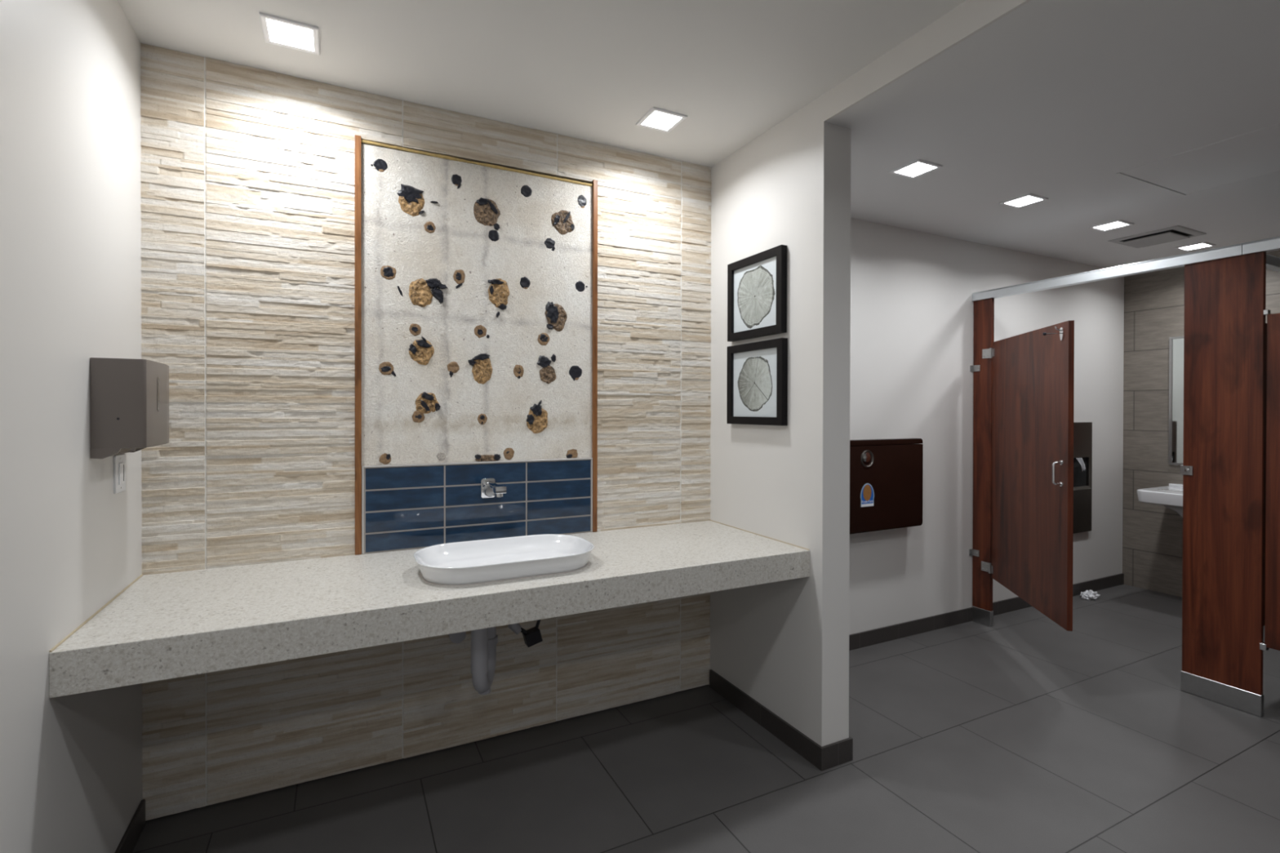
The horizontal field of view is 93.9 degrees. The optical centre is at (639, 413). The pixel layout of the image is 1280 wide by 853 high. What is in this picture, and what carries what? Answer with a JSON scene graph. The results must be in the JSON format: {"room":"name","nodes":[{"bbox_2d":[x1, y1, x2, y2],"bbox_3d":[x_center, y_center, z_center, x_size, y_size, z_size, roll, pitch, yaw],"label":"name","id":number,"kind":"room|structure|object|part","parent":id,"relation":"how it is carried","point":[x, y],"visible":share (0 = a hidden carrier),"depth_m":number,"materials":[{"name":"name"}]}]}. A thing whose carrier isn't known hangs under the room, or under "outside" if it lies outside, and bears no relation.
{"room":"public restroom","nodes":[
{"label":"public restroom","id":0,"kind":"room"},
{"bbox_2d":[0,0,142,852],"bbox_3d":[-0.674,0.087,-0.143,0.100,2.705,5.147,0,0,-27],"label":"wall","id":1,"kind":"structure","parent":0,"point":[71,773],"depth_m":1.49,"materials":[{"name":"paint"}]},
{"bbox_2d":[113,453,125,493],"bbox_3d":[-1.615,0.187,1.860,0.010,0.116,0.096,0,0,-27],"label":"light switch","id":2,"kind":"object","parent":1,"relation":"attached to","point":[119,460],"visible":0.98,"depth_m":1.84,"materials":[{"name":"white plastic"}]},
{"bbox_2d":[89,357,168,458],"bbox_3d":[-1.521,-0.014,1.801,0.126,0.280,0.291,0,0,-27],"label":"paper towel dispenser","id":3,"kind":"object","parent":1,"relation":"attached to","point":[129,398],"visible":1,"depth_m":1.68,"materials":[{"name":"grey metal"}]},
{"bbox_2d":[114,799,145,852],"bbox_3d":[-0.620,1.395,-0.127,0.011,0.090,4.913,0,0,-27],"label":"baseboard","id":4,"kind":"structure","parent":1,"relation":"attached to","point":[127,843],"depth_m":1.96,"materials":[{"name":"tile"}]},
{"bbox_2d":[361,142,591,457],"bbox_3d":[-0.711,0.072,2.660,2.344,2.705,0.102,0,0,-27],"label":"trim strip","id":5,"kind":"object","parent":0,"point":[362,143],"visible":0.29,"depth_m":2.58,"materials":[{"name":"brown wood"}]},
{"bbox_2d":[117,0,966,167],"bbox_3d":[0.381,-1.306,0.377,2.454,0.080,5.147,0,0,-27],"label":"ceiling","id":6,"kind":"structure","parent":0,"point":[589,70],"depth_m":2.10,"materials":[{"name":"paint"}]},
{"bbox_2d":[259,12,319,55],"bbox_3d":[-1.175,-1.274,2.015,0.166,0.008,0.166,0,0,-27],"label":"recessed light","id":7,"kind":"object","parent":6,"relation":"in","point":[278,31],"visible":1,"depth_m":2.01,"materials":[{"name":"white plastic"}]},
{"bbox_2d":[635,106,687,133],"bbox_3d":[0.093,-1.274,2.605,0.166,0.008,0.166,0,0,-27],"label":"recessed light","id":8,"kind":"object","parent":6,"relation":"in","point":[658,119],"visible":1,"depth_m":2.60,"materials":[{"name":"white plastic"}]},
{"bbox_2d":[140,43,1124,820],"bbox_3d":[1.169,0.071,3.588,6.538,2.704,0.125,0,0,-27],"label":"wall","id":9,"kind":"structure","parent":0,"point":[247,175],"depth_m":2.46,"materials":[{"name":"stone"}]},
{"bbox_2d":[354,134,361,555],"bbox_3d":[-1.117,-0.268,2.369,0.024,1.657,0.015,0,0,-27],"label":"wood trim strip","id":10,"kind":"object","parent":9,"relation":"attached to","point":[357,139],"visible":1,"depth_m":2.36,"materials":[{"name":"brown wood"}]},
{"bbox_2d":[48,520,809,697],"bbox_3d":[-0.518,0.615,2.274,2.348,0.112,0.756,0,0,-27],"label":"countertop","id":11,"kind":"structure","parent":9,"relation":"attached to","point":[162,626],"depth_m":1.87,"materials":[{"name":"stone"}]},
{"bbox_2d":[471,626,497,694],"bbox_3d":[-0.625,0.816,2.365,0.107,0.438,0.511,0,0,-19],"label":"drain pipe","id":12,"kind":"object","parent":11,"relation":"attached to","point":[484,642],"visible":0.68,"depth_m":2.13,"materials":[{"name":"white plastic"}]},
{"bbox_2d":[413,533,594,586],"bbox_3d":[-0.489,0.531,2.194,0.636,0.066,0.396,0,0,-27],"label":"vessel sink","id":13,"kind":"object","parent":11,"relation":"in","point":[472,562],"visible":1,"depth_m":2.21,"materials":[{"name":"white ceramic"}]},
{"bbox_2d":[507,619,542,647],"bbox_3d":[-0.469,0.766,2.423,0.144,0.345,0.072,0,0,-27],"label":"box","id":14,"kind":"object","parent":11,"relation":"attached to","point":[532,636],"visible":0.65,"depth_m":2.40,"materials":[{"name":"black plastic"}]},
{"bbox_2d":[448,631,466,643],"bbox_3d":[-0.766,0.874,2.451,0.063,0.062,0.228,0,0,-27],"label":"wall pipe stub","id":15,"kind":"structure","parent":9,"relation":"attached to","point":[457,637],"depth_m":2.35,"materials":[{"name":"white plastic"}]},
{"bbox_2d":[361,143,592,466],"bbox_3d":[-0.670,-0.432,2.604,1.004,1.282,0.025,0,0,-27],"label":"decorative panel","id":16,"kind":"object","parent":9,"relation":"attached to","point":[477,280],"visible":1,"depth_m":2.57,"materials":[{"name":"white stone"}]},
{"bbox_2d":[370,159,387,172],"bbox_3d":[-1.050,-0.999,2.407,0.062,0.052,0.003,0,0,-27],"label":"wall decoration","id":17,"kind":"object","parent":16,"relation":"attached to","point":[376,165],"depth_m":2.41,"materials":[{"name":"black"}]},
{"bbox_2d":[378,453,391,464],"bbox_3d":[-1.033,0.185,2.423,0.045,0.046,0.003,0,0,-27],"label":"wall decoration","id":18,"kind":"object","parent":16,"relation":"attached to","point":[384,458],"depth_m":2.42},
{"bbox_2d":[378,361,395,376],"bbox_3d":[-1.023,-0.179,2.424,0.065,0.060,0.005,0,0,-27],"label":"wall decoration","id":19,"kind":"object","parent":16,"relation":"attached to","point":[385,368],"depth_m":2.42,"materials":[{"name":"brown"}]},
{"bbox_2d":[380,265,403,296],"bbox_3d":[-1.008,-0.538,2.429,0.085,0.121,0.005,0,0,-27],"label":"wall decoration","id":20,"kind":"object","parent":16,"relation":"attached to","point":[391,276],"depth_m":2.43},
{"bbox_2d":[408,323,421,336],"bbox_3d":[-0.929,-0.345,2.471,0.047,0.052,0.002,0,0,-27],"label":"wall decoration","id":21,"kind":"object","parent":16,"relation":"on","point":[415,329],"depth_m":2.47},
{"bbox_2d":[396,183,438,216],"bbox_3d":[-0.917,-0.874,2.470,0.161,0.127,0.010,0,0,-27],"label":"wall decoration","id":22,"kind":"object","parent":16,"relation":"attached to","point":[412,199],"depth_m":2.47,"materials":[{"name":"brown"}]},
{"bbox_2d":[411,410,424,422],"bbox_3d":[-0.919,0.014,2.479,0.051,0.051,0.003,0,0,-27],"label":"wall decoration","id":23,"kind":"object","parent":16,"relation":"attached to","point":[417,416],"depth_m":2.48,"materials":[{"name":"brown"}]},
{"bbox_2d":[408,336,434,365],"bbox_3d":[-0.905,-0.260,2.480,0.101,0.121,0.010,0,0,-27],"label":"wall decoration","id":24,"kind":"object","parent":16,"relation":"attached to","point":[421,348],"depth_m":2.48,"materials":[{"name":"brown"}]},
{"bbox_2d":[414,391,440,413],"bbox_3d":[-0.883,-0.044,2.492,0.101,0.091,0.010,0,0,-27],"label":"wall decoration","id":25,"kind":"object","parent":16,"relation":"attached to","point":[425,402],"depth_m":2.49,"materials":[{"name":"brown"}]},
{"bbox_2d":[408,278,447,306],"bbox_3d":[-0.880,-0.503,2.491,0.154,0.125,0.010,0,0,-27],"label":"wall decoration","id":26,"kind":"object","parent":16,"relation":"attached to","point":[423,292],"depth_m":2.49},
{"bbox_2d":[423,221,435,233],"bbox_3d":[-0.877,-0.776,2.495,0.047,0.049,0.003,0,0,-27],"label":"wall decoration","id":27,"kind":"object","parent":16,"relation":"attached to","point":[429,227],"depth_m":2.49,"materials":[{"name":"brown"}]},
{"bbox_2d":[436,452,445,460],"bbox_3d":[-0.838,0.182,2.520,0.038,0.036,0.003,0,0,-27],"label":"wall decoration","id":28,"kind":"object","parent":16,"relation":"attached to","point":[440,455],"depth_m":2.52,"materials":[{"name":"white"}]},
{"bbox_2d":[446,361,459,377],"bbox_3d":[-0.793,-0.185,2.540,0.052,0.069,0.003,0,0,-27],"label":"wall decoration","id":29,"kind":"object","parent":16,"relation":"attached to","point":[452,367],"depth_m":2.54,"materials":[{"name":"brown"}]},
{"bbox_2d":[451,174,462,188],"bbox_3d":[-0.779,-0.985,2.542,0.044,0.062,0.003,0,0,-27],"label":"wall decoration","id":30,"kind":"object","parent":16,"relation":"attached to","point":[456,180],"depth_m":2.54,"materials":[{"name":"black"}]},
{"bbox_2d":[453,269,465,288],"bbox_3d":[-0.770,-0.572,2.548,0.050,0.084,0.005,0,0,-27],"label":"wall decoration","id":31,"kind":"object","parent":16,"relation":"attached to","point":[459,275],"depth_m":2.55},
{"bbox_2d":[361,139,592,186],"bbox_3d":[-0.667,-1.078,2.598,0.987,0.021,0.016,0,0,-27],"label":"trim strip","id":32,"kind":"object","parent":16,"relation":"attached to","point":[363,141],"visible":1,"depth_m":2.57,"materials":[{"name":"gold metal"}]},
{"bbox_2d":[468,353,492,384],"bbox_3d":[-0.690,-0.193,2.588,0.104,0.135,0.010,0,0,-27],"label":"wall decoration","id":33,"kind":"object","parent":16,"relation":"attached to","point":[480,365],"depth_m":2.59,"materials":[{"name":"brown"}]},
{"bbox_2d":[474,324,489,338],"bbox_3d":[-0.685,-0.354,2.592,0.066,0.057,0.004,0,0,-27],"label":"wall decoration","id":34,"kind":"object","parent":16,"relation":"attached to","point":[481,331],"depth_m":2.59,"materials":[{"name":"brown"}]},
{"bbox_2d":[477,413,487,424],"bbox_3d":[-0.684,0.025,2.596,0.042,0.048,0.003,0,0,-27],"label":"wall decoration","id":35,"kind":"object","parent":16,"relation":"attached to","point":[482,418],"depth_m":2.59,"materials":[{"name":"brown"}]},
{"bbox_2d":[473,197,500,230],"bbox_3d":[-0.663,-0.868,2.598,0.116,0.133,0.010,0,0,-27],"label":"wall decoration","id":36,"kind":"object","parent":16,"relation":"attached to","point":[486,211],"depth_m":2.60,"materials":[{"name":"brown"}]},
{"bbox_2d":[475,453,500,461],"bbox_3d":[-0.661,0.193,2.605,0.114,0.031,0.009,0,0,-27],"label":"wall decoration","id":37,"kind":"object","parent":16,"relation":"attached to","point":[478,457],"depth_m":2.61,"materials":[{"name":"brown"}]},
{"bbox_2d":[488,230,498,241],"bbox_3d":[-0.639,-0.776,2.614,0.046,0.049,0.003,0,0,-27],"label":"wall decoration","id":38,"kind":"object","parent":16,"relation":"attached to","point":[493,235],"depth_m":2.61,"materials":[{"name":"black"}]},
{"bbox_2d":[487,278,509,317],"bbox_3d":[-0.619,-0.505,2.622,0.096,0.176,0.010,0,0,-27],"label":"wall decoration","id":39,"kind":"object","parent":16,"relation":"attached to","point":[498,289],"depth_m":2.62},
{"bbox_2d":[503,448,514,459],"bbox_3d":[-0.580,0.180,2.649,0.049,0.054,0.003,0,0,-27],"label":"wall decoration","id":40,"kind":"object","parent":16,"relation":"attached to","point":[508,453],"depth_m":2.65,"materials":[{"name":"brown"}]},
{"bbox_2d":[513,364,524,378],"bbox_3d":[-0.541,-0.185,2.667,0.048,0.063,0.003,0,0,-27],"label":"wall decoration","id":41,"kind":"object","parent":16,"relation":"attached to","point":[518,370],"depth_m":2.67,"materials":[{"name":"brown"}]},
{"bbox_2d":[520,276,530,288],"bbox_3d":[-0.514,-0.584,2.677,0.048,0.056,0.003,0,0,-27],"label":"wall decoration","id":42,"kind":"object","parent":16,"relation":"attached to","point":[525,282],"depth_m":2.68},
{"bbox_2d":[520,185,532,197],"bbox_3d":[-0.508,-0.995,2.678,0.052,0.054,0.002,0,0,-27],"label":"wall decoration","id":43,"kind":"object","parent":16,"relation":"attached to","point":[526,190],"depth_m":2.68,"materials":[{"name":"black"}]},
{"bbox_2d":[526,400,547,433],"bbox_3d":[-0.464,0.015,2.702,0.101,0.154,0.010,0,0,-27],"label":"wall decoration","id":44,"kind":"object","parent":16,"relation":"attached to","point":[536,410],"depth_m":2.70,"materials":[{"name":"brown"}]},
{"bbox_2d":[537,333,549,345],"bbox_3d":[-0.438,-0.336,2.717,0.058,0.058,0.003,0,0,-27],"label":"wall decoration","id":45,"kind":"object","parent":16,"relation":"attached to","point":[543,339],"depth_m":2.72,"materials":[{"name":"brown"}]},
{"bbox_2d":[537,354,555,383],"bbox_3d":[-0.424,-0.203,2.722,0.093,0.138,0.010,0,0,-27],"label":"wall decoration","id":46,"kind":"object","parent":16,"relation":"attached to","point":[546,363],"depth_m":2.72,"materials":[{"name":"brown"}]},
{"bbox_2d":[544,238,555,250],"bbox_3d":[-0.411,-0.771,2.728,0.052,0.058,0.003,0,0,-27],"label":"wall decoration","id":47,"kind":"object","parent":16,"relation":"attached to","point":[549,243],"depth_m":2.73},
{"bbox_2d":[544,302,567,331],"bbox_3d":[-0.384,-0.443,2.740,0.107,0.135,0.010,0,0,-27],"label":"wall decoration","id":48,"kind":"object","parent":16,"relation":"attached to","point":[555,313],"depth_m":2.74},
{"bbox_2d":[551,209,574,235],"bbox_3d":[-0.353,-0.879,2.752,0.113,0.115,0.010,0,0,-27],"label":"wall decoration","id":49,"kind":"object","parent":16,"relation":"attached to","point":[562,221],"depth_m":2.75,"materials":[{"name":"brown"}]},
{"bbox_2d":[565,448,577,457],"bbox_3d":[-0.316,0.187,2.782,0.058,0.042,0.003,0,0,-27],"label":"wall decoration","id":50,"kind":"object","parent":16,"relation":"attached to","point":[570,453],"depth_m":2.78,"materials":[{"name":"brown"}]},
{"bbox_2d":[568,365,582,380],"bbox_3d":[-0.300,-0.186,2.787,0.066,0.072,0.003,0,0,-27],"label":"wall decoration","id":51,"kind":"object","parent":16,"relation":"attached to","point":[575,371],"depth_m":2.79,"materials":[{"name":"black"}]},
{"bbox_2d":[575,280,586,291],"bbox_3d":[-0.274,-0.594,2.798,0.062,0.052,0.003,0,0,-27],"label":"wall decoration","id":52,"kind":"object","parent":16,"relation":"attached to","point":[580,286],"depth_m":2.80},
{"bbox_2d":[577,195,586,208],"bbox_3d":[-0.270,-0.991,2.797,0.045,0.061,0.003,0,0,-27],"label":"wall decoration","id":53,"kind":"object","parent":16,"relation":"attached to","point":[582,199],"depth_m":2.80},
{"bbox_2d":[361,457,592,554],"bbox_3d":[-0.670,0.385,2.608,0.987,0.350,0.026,0,0,-27],"label":"tile backsplash","id":54,"kind":"structure","parent":9,"relation":"attached to","point":[409,506],"depth_m":2.56,"materials":[{"name":"tile"}]},
{"bbox_2d":[480,478,506,497],"bbox_3d":[-0.608,0.326,2.491,0.060,0.084,0.241,0,0,-27],"label":"faucet","id":55,"kind":"object","parent":54,"relation":"attached to","point":[488,486],"visible":1,"depth_m":2.56,"materials":[{"name":"silver metal"}]},
{"bbox_3d":[-0.649,0.337,2.579,0.044,0.044,0.036,0,0,-27],"label":"handle","id":56,"kind":"part","parent":55,"relation":"part of","materials":[{"name":"metal"}]},
{"bbox_3d":[-0.606,0.307,2.489,0.044,0.026,0.235,0,0,-27],"label":"spout","id":57,"kind":"part","parent":55,"relation":"part of","materials":[{"name":"silver metal"}]},
{"bbox_2d":[591,179,597,532],"bbox_3d":[-0.213,-0.269,2.822,0.022,1.657,0.015,0,0,-27],"label":"wood trim strip","id":58,"kind":"object","parent":9,"relation":"attached to","point":[594,382],"visible":1,"depth_m":2.81,"materials":[{"name":"brown wood"}]},
{"bbox_2d":[849,438,923,533],"bbox_3d":[1.348,0.428,3.570,0.886,0.543,0.121,0,0,-27],"label":"station","id":59,"kind":"object","parent":9,"relation":"attached to","point":[886,475],"visible":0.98,"depth_m":3.58,"materials":[{"name":"brown plastic"}]},
{"bbox_2d":[862,484,871,501],"bbox_3d":[1.334,0.466,3.509,0.068,0.096,0.001,0,0,-27],"label":"sticker","id":60,"kind":"object","parent":59,"relation":"on","point":[867,489],"depth_m":3.51,"materials":[{"name":"orange paper"}]},
{"bbox_2d":[860,449,874,467],"bbox_3d":[1.335,0.267,3.508,0.104,0.104,0.007,0,0,-27],"label":"knob","id":61,"kind":"object","parent":59,"relation":"on","point":[867,456],"depth_m":3.50,"materials":[{"name":"silver metal"}]},
{"bbox_3d":[1.356,0.173,3.554,0.886,0.032,0.055,0,0,-27],"label":"rail","id":62,"kind":"part","parent":59,"relation":"part of","materials":[{"name":"brown plastic"}]},
{"bbox_2d":[848,573,1124,650],"bbox_3d":[2.255,1.378,4.092,3.947,0.090,0.011,0,0,-27],"label":"baseboard","id":63,"kind":"structure","parent":9,"relation":"attached to","point":[873,637],"depth_m":3.97,"materials":[{"name":"tile"}]},
{"bbox_2d":[1073,422,1092,533],"bbox_3d":[3.410,0.500,4.650,0.362,0.858,0.038,0,0,-27],"label":"paper towel dispenser","id":64,"kind":"object","parent":9,"relation":"attached to","point":[1082,431],"visible":0.6,"depth_m":4.67,"materials":[{"name":"silver metal"}]},
{"bbox_2d":[1075,457,1085,471],"bbox_3d":[3.411,0.397,4.624,0.080,0.104,0.032,0,0,-27],"label":"paper towel","id":65,"kind":"object","parent":64,"relation":"hanging from","point":[1080,460],"visible":1,"depth_m":4.62,"materials":[{"name":"white paper"}]},
{"bbox_2d":[132,584,1279,852],"bbox_3d":[2.246,1.477,1.328,6.638,0.080,5.147,0,0,-27],"label":"floor","id":66,"kind":"structure","parent":0,"point":[1024,732],"depth_m":2.36,"materials":[{"name":"tile"}]},
{"bbox_2d":[1080,590,1100,599],"bbox_3d":[3.448,1.390,4.593,0.146,0.066,0.112,0,0,-27],"label":"crumpled tissue","id":67,"kind":"object","parent":66,"relation":"on","point":[1087,594],"visible":1,"depth_m":4.57,"materials":[{"name":"paper"}]},
{"bbox_2d":[968,236,1279,716],"bbox_3d":[3.312,0.311,1.899,2.532,2.250,4.390,0,0,1],"label":"partition","id":68,"kind":"object","parent":66,"relation":"on","point":[1024,384],"depth_m":3.02,"materials":[{"name":"brown wood"}]},
{"bbox_3d":[2.251,0.312,3.477,0.025,1.558,0.977,0,0,11],"label":"door","id":69,"kind":"part","parent":68,"relation":"part of","materials":[{"name":"brown wood"}]},
{"bbox_3d":[2.137,0.308,3.064,0.043,0.136,0.026,0,0,11],"label":"pull handle","id":70,"kind":"part","parent":68,"relation":"part of","materials":[{"name":"silver metal"}]},
{"bbox_3d":[3.751,0.316,3.357,1.904,1.558,0.025,0,0,-27],"label":"divider panel","id":71,"kind":"part","parent":68,"relation":"part of","materials":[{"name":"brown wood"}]},
{"bbox_3d":[3.093,0.319,2.507,0.025,1.558,0.670,0,0,-27],"label":"door","id":72,"kind":"part","parent":68,"relation":"part of","materials":[{"name":"brown wood"}]},
{"bbox_2d":[708,0,1031,746],"bbox_3d":[1.532,0.085,0.962,0.147,2.705,4.947,0,0,-27],"label":"wall partition","id":73,"kind":"structure","parent":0,"point":[784,644],"depth_m":2.50,"materials":[{"name":"paint"}]},
{"bbox_2d":[726,337,787,426],"bbox_3d":[0.532,-0.136,2.758,0.031,0.378,0.410,0,0,-27],"label":"framed print","id":74,"kind":"object","parent":73,"relation":"attached to","point":[757,387],"visible":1,"depth_m":2.73,"materials":[{"name":"black wood"}]},
{"bbox_2d":[727,244,786,342],"bbox_3d":[0.532,-0.538,2.758,0.031,0.376,0.402,0,0,-27],"label":"framed print","id":75,"kind":"object","parent":73,"relation":"attached to","point":[757,284],"visible":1,"depth_m":2.73,"materials":[{"name":"black wood"}]},
{"bbox_2d":[709,669,853,771],"bbox_3d":[0.614,1.382,2.797,0.169,0.090,0.834,0,0,-27],"label":"baseboard","id":76,"kind":"structure","parent":73,"relation":"attached to","point":[836,753],"depth_m":2.58,"materials":[{"name":"tile"}]},
{"bbox_2d":[826,0,1279,268],"bbox_3d":[3.349,-1.253,1.863,4.182,0.190,5.147,0,0,-27],"label":"ceiling","id":77,"kind":"structure","parent":0,"point":[1052,100],"depth_m":2.40,"materials":[{"name":"white paint"}]},
{"bbox_2d":[888,159,942,178],"bbox_3d":[1.315,-1.163,2.855,0.166,0.008,0.166,0,0,-27],"label":"recessed light","id":78,"kind":"object","parent":77,"relation":"in","point":[918,167],"visible":1,"depth_m":2.85,"materials":[{"name":"white plastic"}]},
{"bbox_2d":[999,193,1048,208],"bbox_3d":[2.107,-1.164,3.284,0.166,0.008,0.166,0,0,-27],"label":"recessed light","id":79,"kind":"object","parent":77,"relation":"in","point":[1028,199],"visible":1,"depth_m":3.28,"materials":[{"name":"white plastic"}]},
{"bbox_2d":[1088,219,1133,231],"bbox_3d":[2.929,-1.165,3.719,0.166,0.008,0.166,0,0,-27],"label":"recessed light","id":80,"kind":"object","parent":77,"relation":"in","point":[1117,224],"visible":1,"depth_m":3.71,"materials":[{"name":"white plastic"}]},
{"bbox_2d":[1107,225,1206,248],"bbox_3d":[3.429,-1.158,3.972,0.380,0.022,0.380,0,0,-27],"label":"ceiling vent","id":81,"kind":"object","parent":77,"relation":"in","point":[1176,233],"visible":1,"depth_m":3.92,"materials":[{"name":"grey metal"}]},
{"bbox_3d":[3.429,-1.157,3.972,0.256,0.020,0.256,0,0,-27],"label":"plate","id":82,"kind":"part","parent":81,"relation":"part of","materials":[{"name":"grey metal"}]},
{"bbox_2d":[1174,241,1216,251],"bbox_3d":[3.886,-1.165,4.186,0.166,0.008,0.166,0,0,-27],"label":"recessed light","id":83,"kind":"object","parent":77,"relation":"in","point":[1201,245],"visible":1,"depth_m":4.18,"materials":[{"name":"white plastic"}]},
{"bbox_2d":[1115,123,1279,195],"bbox_3d":[2.760,-1.162,2.753,0.670,0.005,0.666,0,0,-27],"label":"access hatch","id":84,"kind":"object","parent":77,"relation":"attached to","point":[1255,153],"visible":1,"depth_m":2.81,"materials":[{"name":"white paint"}]},
{"bbox_2d":[1122,250,1279,596],"bbox_3d":[5.194,0.138,2.740,0.100,2.595,5.047,0,0,-27],"label":"wall","id":85,"kind":"structure","parent":0,"point":[1154,301],"depth_m":4.80,"materials":[{"name":"beige tile"}]},
{"bbox_2d":[1137,483,1182,517],"bbox_3d":[4.036,0.718,4.329,0.549,0.530,0.540,0,0,-27],"label":"sink","id":86,"kind":"object","parent":85,"relation":"attached to","point":[1171,496],"visible":0.23,"depth_m":4.36,"materials":[{"name":"white ceramic"}]},
{"bbox_2d":[1168,336,1183,465],"bbox_3d":[4.287,-0.095,4.419,0.018,0.996,0.604,0,0,-27],"label":"wall mirror","id":87,"kind":"object","parent":85,"relation":"attached to","point":[1175,344],"visible":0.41,"depth_m":4.65,"materials":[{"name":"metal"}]}
]}

